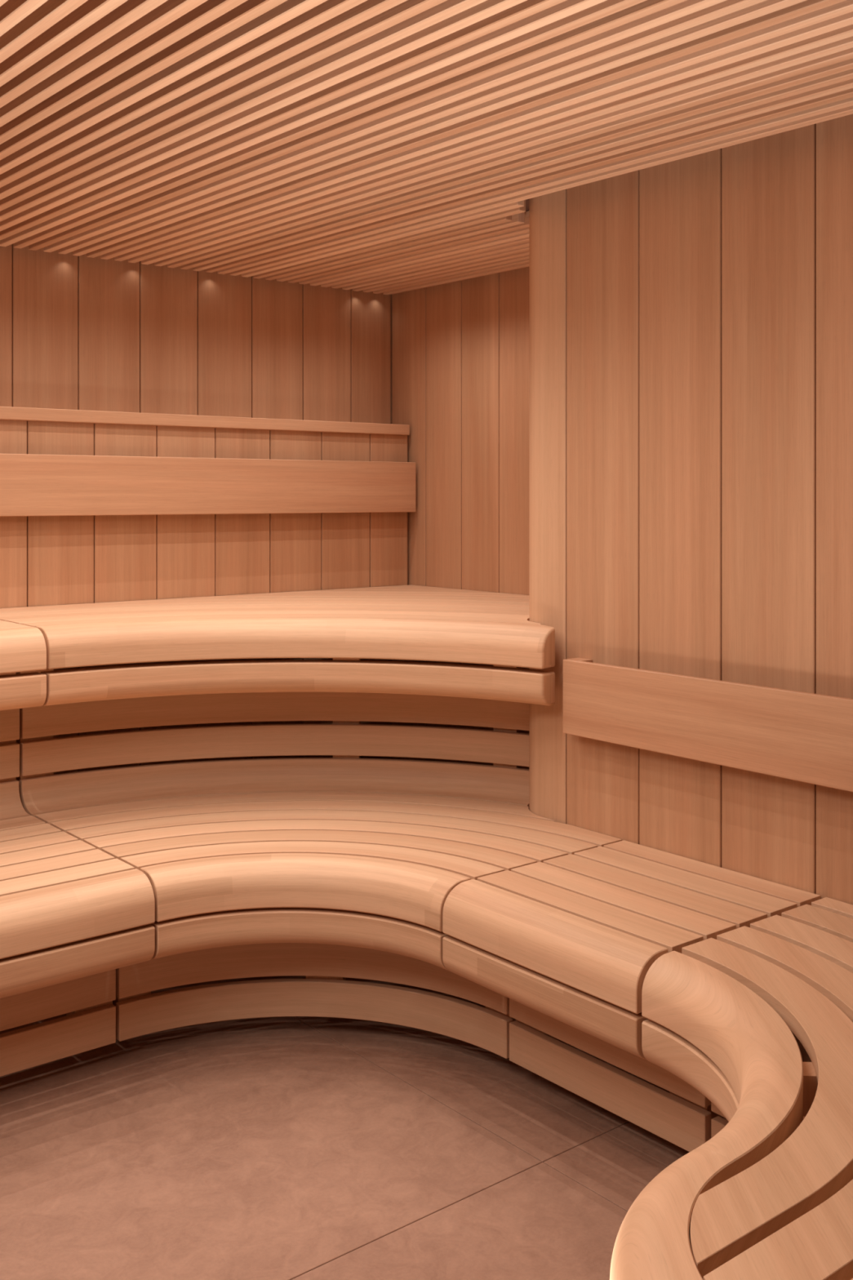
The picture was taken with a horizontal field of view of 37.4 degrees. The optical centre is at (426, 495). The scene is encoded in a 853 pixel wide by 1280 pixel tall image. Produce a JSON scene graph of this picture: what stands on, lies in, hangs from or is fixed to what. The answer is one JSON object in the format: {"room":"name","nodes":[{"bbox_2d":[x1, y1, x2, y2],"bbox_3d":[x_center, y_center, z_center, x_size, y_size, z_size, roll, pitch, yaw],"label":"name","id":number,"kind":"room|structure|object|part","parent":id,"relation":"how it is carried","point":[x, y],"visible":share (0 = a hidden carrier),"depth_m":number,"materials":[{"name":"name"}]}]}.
{"room":"sauna","nodes":[
{"label":"sauna","id":0,"kind":"room"},
{"bbox_2d":[0,244,391,774],"bbox_3d":[-1.836,0.231,3.097,4.470,1.998,0.060,0,0,-39],"label":"wall","id":1,"kind":"structure","parent":0,"point":[82,332],"depth_m":3.94,"materials":[{"name":"brown wood"}]},
{"bbox_2d":[0,406,409,608],"bbox_3d":[-1.230,0.033,3.471,2.932,0.554,0.124,0,0,-39],"label":"wainscot","id":2,"kind":"structure","parent":1,"relation":"attached to","point":[45,560],"depth_m":3.82,"materials":[{"name":"brown wood"}]},
{"bbox_2d":[0,619,46,711],"bbox_3d":[-1.422,0.401,2.859,0.912,0.182,0.605,0,0,-39],"label":"bench","id":3,"kind":"object","parent":2,"relation":"attached to","point":[23,648],"visible":1,"depth_m":2.89,"materials":[{"name":"brown wood"}]},
{"bbox_2d":[0,453,415,516],"bbox_3d":[-1.176,-0.028,3.422,2.903,0.170,0.050,0,0,-39],"label":"backrest","id":4,"kind":"object","parent":2,"relation":"attached to","point":[31,484],"visible":1,"depth_m":3.79,"materials":[{"name":"brown wood"}]},
{"bbox_2d":[0,406,409,435],"bbox_3d":[-1.222,-0.226,3.478,2.904,0.036,0.124,0,0,-39],"label":"shelf","id":5,"kind":"object","parent":1,"relation":"attached to","point":[10,416],"depth_m":3.80,"materials":[{"name":"brown wood"}]},
{"bbox_2d":[0,975,723,1279],"bbox_3d":[-0.216,1.236,1.243,4.563,0.012,5.200,0,0,-39],"label":"floor","id":6,"kind":"structure","parent":0,"point":[282,1148],"depth_m":2.34,"materials":[{"name":"tile"}]},
{"bbox_2d":[0,815,155,1076],"bbox_3d":[-1.124,0.979,2.523,0.948,0.398,0.647,0,0,-39],"label":"bench","id":7,"kind":"object","parent":6,"relation":"on","point":[73,913],"visible":1,"depth_m":2.56,"materials":[{"name":"brown wood"}]},
{"bbox_2d":[0,672,30,820],"bbox_3d":[-1.375,0.645,2.829,0.946,0.470,0.128,0,0,-39],"label":"bench riser","id":8,"kind":"object","parent":7,"relation":"on","point":[11,805],"visible":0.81,"depth_m":3.11,"materials":[{"name":"brown wood"}]},
{"bbox_3d":[-1.071,0.645,3.135,0.085,0.470,0.040,0,0,-39],"label":"support post","id":9,"kind":"part","parent":8,"relation":"part of","materials":[{"name":"brown wood"}]},
{"bbox_3d":[-0.727,0.990,2.718,0.085,0.364,0.045,0,0,-39],"label":"support post","id":10,"kind":"part","parent":7,"relation":"part of","materials":[{"name":"brown wood"}]},
{"bbox_2d":[35,791,622,1058],"bbox_3d":[-0.238,0.979,2.981,0.994,0.398,1.056,0,0,-39],"label":"bench","id":11,"kind":"object","parent":6,"relation":"on","point":[327,888],"visible":0.92,"depth_m":2.78,"materials":[{"name":"brown wood"}]},
{"bbox_3d":[-0.651,0.990,2.777,0.075,0.363,0.045,0,0,-35],"label":"support post","id":12,"kind":"part","parent":11,"relation":"part of","materials":[{"name":"brown wood"}]},
{"bbox_2d":[16,657,528,817],"bbox_3d":[-0.372,0.645,3.284,1.347,0.470,0.313,0,0,-4],"label":"bench riser","id":13,"kind":"object","parent":11,"relation":"on","point":[42,754],"visible":0.77,"depth_m":3.33,"materials":[{"name":"brown wood"}]},
{"bbox_3d":[-0.995,0.645,3.195,0.085,0.470,0.040,0,0,-37],"label":"support post","id":14,"kind":"part","parent":13,"relation":"part of","materials":[{"name":"brown wood"}]},
{"bbox_3d":[-0.217,0.645,3.427,0.072,0.470,0.040,0,0,4],"label":"support post","id":15,"kind":"part","parent":13,"relation":"part of","materials":[{"name":"brown wood"}]},
{"bbox_3d":[0.214,0.645,3.316,0.065,0.470,0.040,0,0,25],"label":"support post","id":16,"kind":"part","parent":13,"relation":"part of","materials":[{"name":"brown wood"}]},
{"bbox_3d":[-0.231,0.990,2.887,0.085,0.363,0.045,0,0,5],"label":"support post","id":17,"kind":"part","parent":11,"relation":"part of","materials":[{"name":"brown wood"}]},
{"bbox_3d":[0.169,0.990,2.694,0.045,0.363,0.075,0,0,-44],"label":"support post","id":18,"kind":"part","parent":11,"relation":"part of","materials":[{"name":"brown wood"}]},
{"bbox_2d":[442,840,820,1151],"bbox_3d":[0.400,0.979,2.485,0.537,0.398,0.509,0,0,-39],"label":"bench","id":19,"kind":"object","parent":6,"relation":"on","point":[571,941],"visible":0.82,"depth_m":2.39,"materials":[{"name":"brown wood"}]},
{"bbox_3d":[0.231,0.990,2.621,0.045,0.364,0.085,0,0,-39],"label":"support post","id":20,"kind":"part","parent":19,"relation":"part of","materials":[{"name":"brown wood"}]},
{"bbox_3d":[0.492,0.990,2.301,0.045,0.364,0.085,0,0,-39],"label":"support post","id":21,"kind":"part","parent":19,"relation":"part of","materials":[{"name":"brown wood"}]},
{"bbox_2d":[609,897,852,1279],"bbox_3d":[0.726,0.979,1.513,1.263,0.398,1.387,0,0,-39],"label":"bench","id":22,"kind":"object","parent":6,"relation":"on","point":[769,1196],"visible":1,"depth_m":1.64,"materials":[{"name":"brown wood"}]},
{"bbox_2d":[0,0,852,294],"bbox_3d":[-0.253,-0.734,1.181,4.600,0.068,5.150,0,0,-39],"label":"ceiling","id":23,"kind":"structure","parent":0,"point":[386,147],"depth_m":2.31,"materials":[{"name":"brown wood"}]},
{"bbox_2d":[391,266,528,768],"bbox_3d":[0.295,0.231,3.988,0.060,1.998,1.275,0,0,-39],"label":"wall","id":24,"kind":"structure","parent":0,"point":[460,348],"depth_m":4.14,"materials":[{"name":"brown wood"}]},
{"bbox_2d":[0,584,555,706],"bbox_3d":[-0.236,0.401,3.362,1.549,0.182,1.325,0,0,-39],"label":"bench","id":25,"kind":"object","parent":24,"relation":"attached to","point":[410,622],"visible":0.94,"depth_m":3.10,"materials":[{"name":"brown wood"}]},
{"bbox_2d":[528,114,852,1062],"bbox_3d":[1.606,0.231,1.901,0.588,1.998,3.716,0,0,-39],"label":"wall","id":26,"kind":"structure","parent":0,"point":[691,318],"depth_m":2.69,"materials":[{"name":"brown wood"}]},
{"bbox_2d":[563,657,852,791],"bbox_3d":[1.181,0.467,1.913,0.054,0.172,2.671,0,0,-39],"label":"backrest","id":27,"kind":"object","parent":26,"relation":"attached to","point":[806,737],"visible":1,"depth_m":2.59,"materials":[{"name":"brown wood"}]}
]}

